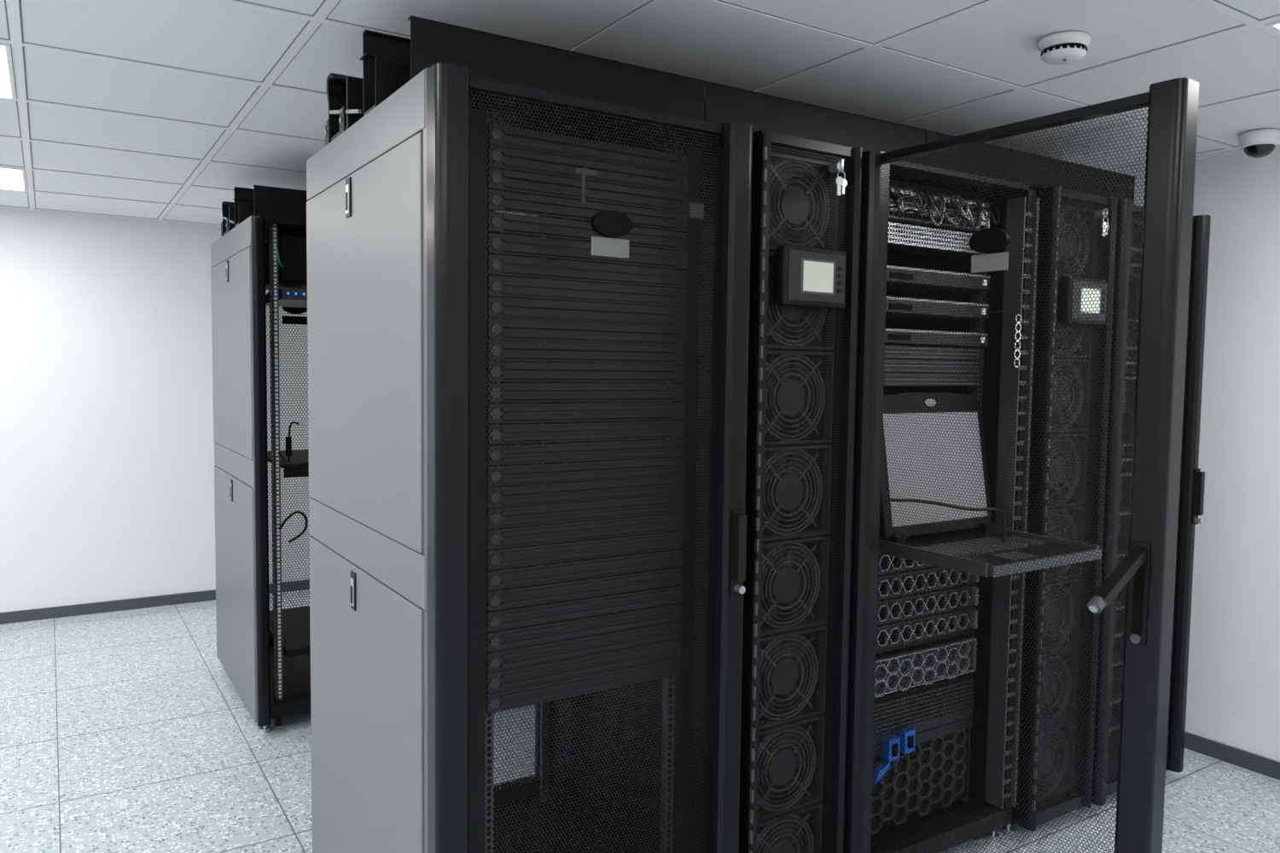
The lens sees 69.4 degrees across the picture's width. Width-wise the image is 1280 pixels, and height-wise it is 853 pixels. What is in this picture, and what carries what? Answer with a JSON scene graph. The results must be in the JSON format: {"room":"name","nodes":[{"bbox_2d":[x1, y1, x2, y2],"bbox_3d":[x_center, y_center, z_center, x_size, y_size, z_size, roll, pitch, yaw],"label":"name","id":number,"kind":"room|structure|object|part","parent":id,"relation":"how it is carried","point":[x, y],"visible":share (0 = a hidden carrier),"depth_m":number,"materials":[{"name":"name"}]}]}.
{"room":"server room","nodes":[
{"label":"server room","id":0,"kind":"room"},
{"bbox_2d":[0,208,498,612],"bbox_3d":[-3.024,-0.065,5.387,6.896,2.473,0.100,-2,4,-33],"label":"wall","id":1,"kind":"structure","parent":0,"point":[107,444],"depth_m":5.30,"materials":[{"name":"white paint"}]},
{"bbox_2d":[0,580,309,624],"bbox_3d":[-3.008,1.042,5.407,6.696,0.062,0.012,-2,4,-33],"label":"baseboard","id":2,"kind":"structure","parent":1,"relation":"attached to","point":[166,600],"depth_m":5.37,"materials":[{"name":"grey plastic"}]},
{"bbox_2d":[0,0,1279,224],"bbox_3d":[-0.771,-1.006,1.823,6.696,0.100,8.207,-2,4,-33],"label":"ceiling","id":3,"kind":"structure","parent":0,"point":[689,38],"depth_m":2.52,"materials":[{"name":"white tile"}]},
{"bbox_2d":[0,42,16,99],"bbox_3d":[-2.053,-1.010,2.509,0.587,0.009,0.592,-2,4,-33],"label":"frame","id":4,"kind":"object","parent":3,"relation":"attached to","point":[8,49],"visible":1,"depth_m":2.62,"materials":[{"name":"white metal"}]},
{"bbox_2d":[0,46,11,98],"bbox_3d":[-2.053,-1.010,2.509,0.567,0.005,0.572,-2,4,-33],"label":"diffuser","id":5,"kind":"object","parent":4,"relation":"attached to","point":[5,91],"visible":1,"depth_m":2.69,"materials":[{"name":"white plastic"}]},
{"bbox_2d":[0,166,27,191],"bbox_3d":[-3.055,-1.118,4.072,0.587,0.009,0.592,-2,4,-33],"label":"frame","id":6,"kind":"object","parent":3,"relation":"attached to","point":[21,170],"visible":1,"depth_m":4.13,"materials":[{"name":"white metal"}]},
{"bbox_2d":[0,168,23,190],"bbox_3d":[-3.055,-1.118,4.072,0.567,0.005,0.572,-2,4,-33],"label":"diffuser","id":7,"kind":"object","parent":6,"relation":"attached to","point":[9,179],"visible":1,"depth_m":4.20,"materials":[{"name":"white plastic"}]},
{"bbox_2d":[0,0,1279,226],"bbox_3d":[-0.772,-0.954,1.826,6.696,0.004,8.207,-2,4,-33],"label":"ceiling grid","id":8,"kind":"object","parent":3,"relation":"attached to","point":[320,15],"depth_m":2.56,"materials":[{"name":"white metal"}]},
{"bbox_2d":[1037,31,1090,64],"bbox_3d":[1.048,-0.929,2.289,0.120,0.056,0.120,-2,4,-33],"label":"smoke detector","id":9,"kind":"object","parent":3,"relation":"attached to","point":[1063,48],"visible":1,"depth_m":2.25,"materials":[{"name":"white plastic"}]},
{"bbox_2d":[1238,128,1279,157],"bbox_3d":[2.105,-0.955,3.142,0.124,0.081,0.124,-2,4,-33],"label":"dome camera","id":10,"kind":"object","parent":3,"relation":"attached to","point":[1257,143],"visible":1,"depth_m":3.11,"materials":[{"name":"white plastic"}]},
{"bbox_2d":[1264,19,1279,32],"bbox_3d":[1.873,-0.933,2.080,0.587,0.009,0.592,-2,4,-33],"label":"frame","id":11,"kind":"object","parent":3,"relation":"attached to","point":[1271,26],"visible":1,"depth_m":2.17,"materials":[{"name":"white metal"}]},
{"bbox_2d":[0,589,1279,852],"bbox_3d":[-0.802,1.363,1.969,6.696,0.100,8.207,-2,4,-33],"label":"floor","id":12,"kind":"structure","parent":0,"point":[125,731],"depth_m":3.34,"materials":[{"name":"tile"}]},
{"bbox_2d":[210,215,310,733],"bbox_3d":[-1.430,0.170,4.136,0.746,2.000,1.048,-2,4,-33],"label":"rack","id":13,"kind":"object","parent":12,"relation":"on","point":[264,653],"visible":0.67,"depth_m":3.75,"materials":[{"name":"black metal"}]},
{"bbox_3d":[-1.741,0.154,3.957,0.014,1.955,0.998,-2,4,-33],"label":"panel","id":14,"kind":"part","parent":13,"relation":"part of","materials":[{"name":"grey metal"}]},
{"bbox_3d":[-1.694,0.120,4.566,0.630,1.840,0.001,-2,4,-33],"label":"door","id":15,"kind":"part","parent":13,"relation":"part of","materials":[{"name":"black metal"}]},
{"bbox_2d":[220,185,537,237],"bbox_3d":[-1.058,-0.914,4.221,1.503,0.162,0.545,-2,4,-33],"label":"trough","id":16,"kind":"object","parent":13,"relation":"on","point":[264,201],"visible":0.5,"depth_m":3.70,"materials":[{"name":"grey metal"}]},
{"bbox_3d":[-1.743,-0.875,3.921,0.008,0.062,0.256,-2,4,-33],"label":"stay rod","id":17,"kind":"part","parent":16,"relation":"part of","materials":[{"name":"grey metal"}]},
{"bbox_2d":[494,254,537,651],"bbox_3d":[-0.772,0.154,4.522,0.745,2.000,1.105,-2,4,-33],"label":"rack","id":18,"kind":"object","parent":12,"relation":"on","point":[495,254],"visible":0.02,"depth_m":4.88,"materials":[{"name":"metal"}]},
{"bbox_2d":[306,63,753,852],"bbox_3d":[-0.336,0.293,2.352,0.759,2.000,1.052,-2,4,-33],"label":"rack","id":19,"kind":"object","parent":12,"relation":"on","point":[630,665],"visible":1,"depth_m":2.04,"materials":[{"name":"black metal"}]},
{"bbox_3d":[-0.667,0.276,2.194,0.014,1.955,0.943,-2,4,-33],"label":"panel","id":20,"kind":"part","parent":19,"relation":"part of","materials":[{"name":"grey metal"}]},
{"bbox_3d":[-0.597,0.243,2.785,0.650,1.840,0.001,-2,4,-33],"label":"door","id":21,"kind":"part","parent":19,"relation":"part of","materials":[{"name":"black metal"}]},
{"bbox_3d":[-0.597,0.243,2.785,0.730,1.920,0.020,-2,4,-33],"label":"door frame","id":22,"kind":"part","parent":19,"relation":"part of","materials":[{"name":"black metal"}]},
{"bbox_3d":[-0.126,0.269,2.049,0.670,1.850,0.087,-2,4,-33],"label":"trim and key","id":23,"kind":"part","parent":19,"relation":"part of","materials":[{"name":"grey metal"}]},
{"bbox_3d":[-0.350,0.290,2.396,0.732,2.000,0.960,-2,4,-33],"label":"frame","id":24,"kind":"part","parent":19,"relation":"part of","materials":[{"name":"black metal"}]},
{"label":"door","id":25,"kind":"part","parent":19,"relation":"part of","materials":[{"name":"black metal"}]},
{"bbox_3d":[0.069,-0.031,2.005,0.388,0.839,0.030,-1,4,-26],"label":"door handle and badge","id":26,"kind":"part","parent":19,"relation":"part of","materials":[{"name":"black rubber"}]},
{"bbox_2d":[324,15,1134,204],"bbox_3d":[0.499,-0.825,2.863,2.751,0.190,0.545,-2,4,-33],"label":"trough","id":27,"kind":"object","parent":19,"relation":"on","point":[389,61],"visible":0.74,"depth_m":2.23,"materials":[{"name":"grey metal"}]},
{"bbox_3d":[-0.711,-0.758,2.228,0.008,0.062,0.256,-2,4,-33],"label":"stay rod","id":28,"kind":"part","parent":27,"relation":"part of","materials":[{"name":"grey metal"}]},
{"bbox_2d":[738,128,862,852],"bbox_3d":[0.140,0.280,2.665,0.330,2.000,1.034,-2,4,-33],"label":"cooling unit","id":29,"kind":"object","parent":12,"relation":"on","point":[806,194],"visible":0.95,"depth_m":2.28,"materials":[{"name":"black metal"}]},
{"bbox_3d":[0.420,-0.353,2.190,0.178,0.115,0.008,-2,4,-33],"label":"display panel","id":30,"kind":"part","parent":29,"relation":"part of","materials":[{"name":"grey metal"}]},
{"bbox_2d":[843,77,1199,852],"bbox_3d":[0.735,0.290,2.622,0.898,1.999,1.748,-2,4,-33],"label":"rack","id":31,"kind":"object","parent":12,"relation":"on","point":[948,273],"visible":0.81,"depth_m":2.17,"materials":[{"name":"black metal"}]},
{"bbox_3d":[0.590,0.265,2.996,0.740,2.000,0.960,-2,4,-33],"label":"frame","id":32,"kind":"part","parent":31,"relation":"part of","materials":[{"name":"black metal"}]},
{"bbox_2d":[878,392,1101,577],"bbox_3d":[0.883,0.128,2.604,0.517,0.441,0.595,-2,4,-33],"label":"console","id":33,"kind":"object","parent":31,"relation":"attached to","point":[917,393],"visible":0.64,"depth_m":2.63,"materials":[{"name":"grey metal"}]},
{"bbox_2d":[878,392,992,539],"bbox_3d":[0.848,0.103,2.691,0.468,0.404,0.089,-2,4,-33],"label":"monitor","id":34,"kind":"object","parent":33,"relation":"on","point":[933,394],"depth_m":2.67,"materials":[{"name":"grey metal"}]},
{"bbox_2d":[878,523,1101,577],"bbox_3d":[0.896,0.322,2.626,0.480,0.050,0.595,-2,4,-33],"label":"keyboard tray","id":35,"kind":"object","parent":33,"relation":"on","point":[961,525],"depth_m":2.50,"materials":[{"name":"grey metal"}]},
{"bbox_3d":[0.786,-0.010,1.872,0.191,0.832,0.442,-2,4,-33],"label":"door handle and badge","id":36,"kind":"part","parent":31,"relation":"part of","materials":[{"name":"grey metal"}]},
{"bbox_2d":[1000,186,1117,835],"bbox_3d":[1.075,0.255,3.263,0.330,2.000,1.034,-2,4,-33],"label":"cooling unit","id":37,"kind":"object","parent":12,"relation":"on","point":[1056,187],"visible":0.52,"depth_m":2.88,"materials":[{"name":"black metal"}]},
{"bbox_3d":[1.355,-0.378,2.788,0.178,0.115,0.008,-2,4,-33],"label":"display panel","id":38,"kind":"part","parent":37,"relation":"part of","materials":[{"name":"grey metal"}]},
{"bbox_2d":[1091,198,1210,806],"bbox_3d":[1.450,0.246,3.493,0.530,2.000,1.050,-2,4,-33],"label":"rack","id":39,"kind":"object","parent":12,"relation":"on","point":[1192,480],"visible":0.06,"depth_m":3.17,"materials":[{"name":"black metal"}]},
{"bbox_3d":[1.427,0.243,3.531,0.502,2.000,0.960,-2,4,-33],"label":"frame","id":40,"kind":"part","parent":39,"relation":"part of","materials":[{"name":"black metal"}]},
{"bbox_3d":[1.699,0.248,3.102,0.436,1.890,0.001,-2,4,-33],"label":"door","id":41,"kind":"part","parent":39,"relation":"part of","materials":[{"name":"black metal"}]},
{"bbox_3d":[1.811,-0.076,3.121,0.291,0.837,0.032,-1,4,-23],"label":"door handle and badge","id":42,"kind":"part","parent":39,"relation":"part of","materials":[{"name":"black plastic"}]},
{"bbox_2d":[1121,145,1279,762],"bbox_3d":[2.076,0.103,3.725,0.100,2.473,8.207,-2,4,-33],"label":"wall","id":43,"kind":"structure","parent":0,"point":[1233,685],"depth_m":3.41,"materials":[{"name":"white paint"}]},
{"bbox_2d":[0,143,1279,226],"bbox_3d":[-0.772,-0.953,1.826,6.696,0.006,8.207,-2,4,-33],"label":"trim","id":44,"kind":"structure","parent":43,"relation":"attached to","point":[1242,150],"depth_m":5.05,"materials":[{"name":"white metal"}]},
{"bbox_2d":[1184,731,1279,780],"bbox_3d":[2.018,1.208,3.758,0.012,0.062,8.195,-2,4,-33],"label":"baseboard","id":45,"kind":"structure","parent":43,"relation":"attached to","point":[1248,760],"depth_m":3.45,"materials":[{"name":"grey plastic"}]}
]}

